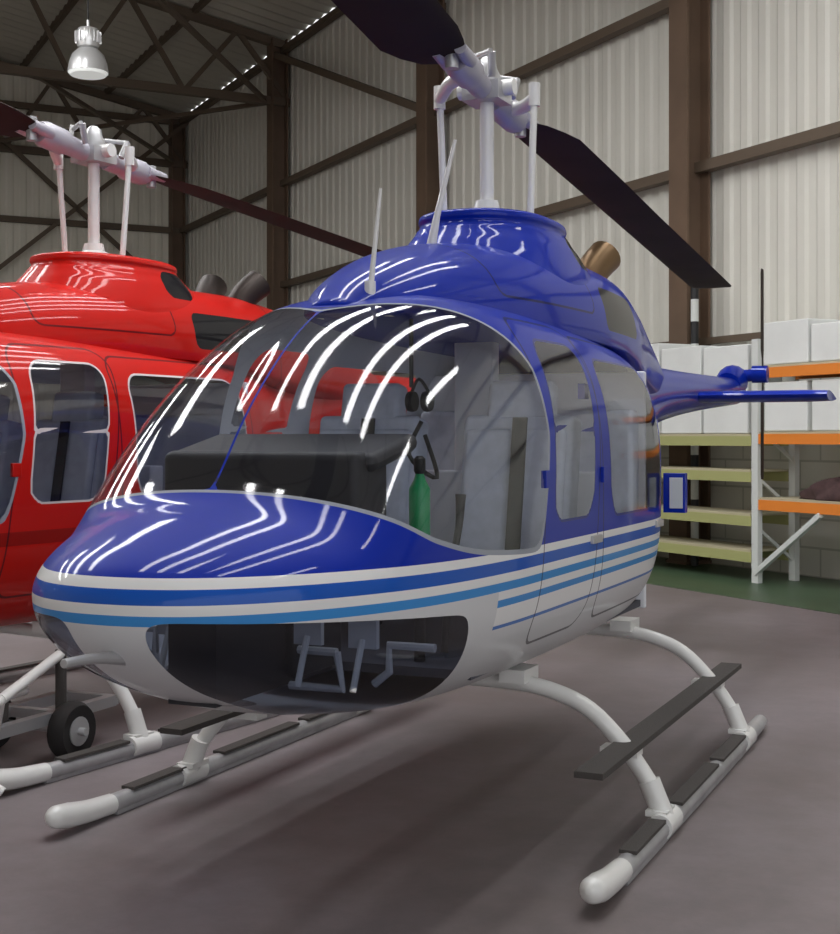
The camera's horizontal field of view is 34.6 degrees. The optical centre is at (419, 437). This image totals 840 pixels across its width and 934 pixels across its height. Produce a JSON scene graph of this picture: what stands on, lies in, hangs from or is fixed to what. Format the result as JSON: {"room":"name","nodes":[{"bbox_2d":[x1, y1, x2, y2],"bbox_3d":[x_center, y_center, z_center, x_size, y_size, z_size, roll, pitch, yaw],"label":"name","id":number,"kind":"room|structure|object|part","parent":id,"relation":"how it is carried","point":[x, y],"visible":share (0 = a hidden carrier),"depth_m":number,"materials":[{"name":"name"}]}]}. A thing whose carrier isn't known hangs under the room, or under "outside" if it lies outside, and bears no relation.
{"room":"aircraft hangar","nodes":[
{"label":"aircraft hangar","id":0,"kind":"room"},
{"bbox_2d":[0,74,167,452],"bbox_3d":[-15.671,-4.306,28.899,21.899,11.491,0.020,0,0,-27],"label":"wall","id":1,"kind":"structure","parent":0,"point":[23,192],"depth_m":32.40,"materials":[{"name":"beige metal"}]},
{"bbox_2d":[0,60,187,168],"bbox_3d":[-15.644,-8.374,28.733,13.982,3.289,17.223,0,0,24],"label":"roof truss","id":2,"kind":"object","parent":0,"point":[148,109],"depth_m":32.76,"materials":[{"name":"brown metal"}]},
{"bbox_2d":[0,0,265,163],"bbox_3d":[-5.514,-8.349,10.493,19.682,3.158,41.998,0,0,-27],"label":"roof truss","id":3,"kind":"structure","parent":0,"point":[181,22],"depth_m":28.08,"materials":[{"name":"brown metal"}]},
{"bbox_2d":[0,0,336,112],"bbox_3d":[-6.175,-9.085,10.046,22.000,2.050,42.198,0,0,-27],"label":"ceiling","id":4,"kind":"structure","parent":0,"point":[126,38],"depth_m":28.69,"materials":[{"name":"grey metal"}]},
{"bbox_2d":[67,0,108,79],"bbox_3d":[-4.180,-7.032,17.000,0.510,4.935,0.510,0,0,24],"label":"pendant lamp","id":5,"kind":"object","parent":4,"relation":"hanging from","point":[86,62],"visible":1,"depth_m":16.86,"materials":[{"name":"silver metal"}]},
{"bbox_2d":[0,557,839,933],"bbox_3d":[-4.005,1.540,5.765,22.399,0.200,52.198,0,0,-27],"label":"floor","id":6,"kind":"structure","parent":0,"point":[463,810],"depth_m":5.14,"materials":[{"name":"concrete"}]},
{"bbox_2d":[0,649,118,795],"bbox_3d":[-1.831,1.194,5.928,0.651,0.492,1.334,0,0,11],"label":"trolley","id":7,"kind":"object","parent":6,"relation":"on","point":[70,727],"visible":0.97,"depth_m":6.00,"materials":[{"name":"silver metal"}]},
{"bbox_2d":[168,112,184,283],"bbox_3d":[-6.062,-3.310,33.589,0.365,9.500,0.380,0,0,-27],"label":"steel column","id":8,"kind":"structure","parent":6,"relation":"on","point":[176,199],"depth_m":33.57,"materials":[{"name":"brown metal"}]},
{"bbox_2d":[0,102,415,790],"bbox_3d":[-1.593,-0.319,7.504,2.022,3.520,10.796,0,0,30],"label":"helicopter","id":9,"kind":"object","parent":6,"relation":"on","point":[117,333],"visible":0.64,"depth_m":6.87,"materials":[{"name":"red metal"}]},
{"bbox_2d":[267,37,287,310],"bbox_3d":[-2.898,-3.310,27.345,0.365,9.500,0.380,0,0,-27],"label":"steel column","id":10,"kind":"structure","parent":6,"relation":"on","point":[277,116],"depth_m":27.33,"materials":[{"name":"brown metal"}]},
{"bbox_2d":[0,0,289,106],"bbox_3d":[-12.480,-8.374,22.490,13.982,3.289,17.223,0,0,24],"label":"roof truss","id":11,"kind":"object","parent":10,"relation":"attached to","point":[243,33],"depth_m":26.31,"materials":[{"name":"brown metal"}]},
{"bbox_2d":[416,0,444,232],"bbox_3d":[0.153,-3.310,21.324,0.365,9.500,0.380,0,0,-27],"label":"steel column","id":12,"kind":"structure","parent":6,"relation":"on","point":[428,76],"depth_m":21.31,"materials":[{"name":"brown metal"}]},
{"bbox_2d":[32,0,835,904],"bbox_3d":[0.390,-0.319,6.223,2.087,3.520,10.796,0,0,24],"label":"helicopter","id":13,"kind":"object","parent":6,"relation":"on","point":[388,555],"visible":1,"depth_m":4.95,"materials":[{"name":"blue metal"}]},
{"bbox_3d":[-0.425,0.363,4.325,0.760,0.753,0.386,0,0,24],"label":"instrument panel","id":14,"kind":"part","parent":13,"relation":"part of","materials":[{"name":"black plastic"}]},
{"bbox_2d":[666,0,711,564],"bbox_3d":[3.091,-3.310,15.526,0.365,9.500,0.380,0,0,-27],"label":"steel column","id":15,"kind":"structure","parent":6,"relation":"on","point":[689,20],"depth_m":15.48,"materials":[{"name":"brown metal"}]},
{"bbox_2d":[646,557,839,613],"bbox_3d":[2.655,1.438,14.633,1.900,0.003,41.998,0,0,-27],"label":"strip","id":16,"kind":"object","parent":6,"relation":"on","point":[811,593],"visible":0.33,"depth_m":13.15,"materials":[{"name":"green paint"}]},
{"bbox_2d":[691,288,698,565],"bbox_3d":[3.091,-0.185,15.190,0.090,3.250,0.090,0,0,24],"label":"striped post","id":17,"kind":"object","parent":16,"relation":"on","point":[694,292],"visible":0.52,"depth_m":15.15,"materials":[{"name":"metal"}]},
{"bbox_2d":[657,434,788,562],"bbox_3d":[2.408,0.699,15.763,0.540,1.483,4.960,0,0,-27],"label":"storage rack","id":18,"kind":"object","parent":16,"relation":"on","point":[734,551],"visible":0.23,"depth_m":13.98,"materials":[{"name":"yellow"}]},
{"bbox_2d":[651,343,781,433],"bbox_3d":[2.410,-0.545,15.759,0.462,1.000,4.770,0,0,-27],"label":"boxes","id":19,"kind":"object","parent":18,"relation":"on","point":[701,359],"visible":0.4,"depth_m":14.06,"materials":[{"name":"white cardboard"}]},
{"bbox_2d":[752,339,839,582],"bbox_3d":[4.268,0.230,12.076,0.555,2.420,3.270,0,0,-27],"label":"storage rack","id":20,"kind":"object","parent":16,"relation":"on","point":[792,504],"visible":0.82,"depth_m":13.30,"materials":[{"name":"grey"}]},
{"bbox_2d":[764,318,839,430],"bbox_3d":[4.247,-0.605,12.133,0.460,1.080,2.900,0,0,-27],"label":"boxes","id":21,"kind":"object","parent":20,"relation":"in","point":[805,340],"visible":0.92,"depth_m":12.83,"materials":[{"name":"white cardboard"}]},
{"bbox_2d":[799,477,839,501],"bbox_3d":[3.935,0.473,12.642,0.383,0.224,1.057,0,0,-26],"label":"cloth bundle","id":22,"kind":"object","parent":20,"relation":"in","point":[828,489],"visible":1,"depth_m":12.66,"materials":[{"name":"fabric"}]},
{"bbox_2d":[185,0,839,377],"bbox_3d":[3.603,-3.310,15.113,0.024,9.500,41.998,0,0,-27],"label":"wall","id":23,"kind":"structure","parent":0,"point":[775,64],"depth_m":17.71,"materials":[{"name":"beige metal"}]},
{"bbox_2d":[0,0,839,375],"bbox_3d":[-6.151,-4.500,10.143,22.031,6.860,41.998,0,0,-27],"label":"beams","id":24,"kind":"structure","parent":23,"relation":"attached to","point":[827,132],"depth_m":23.44,"materials":[{"name":"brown metal"}]},
{"bbox_2d":[656,377,839,579],"bbox_3d":[3.565,0.240,15.094,0.060,2.400,41.998,0,0,-27],"label":"block wall","id":25,"kind":"structure","parent":23,"relation":"attached to","point":[819,548],"depth_m":14.45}
]}

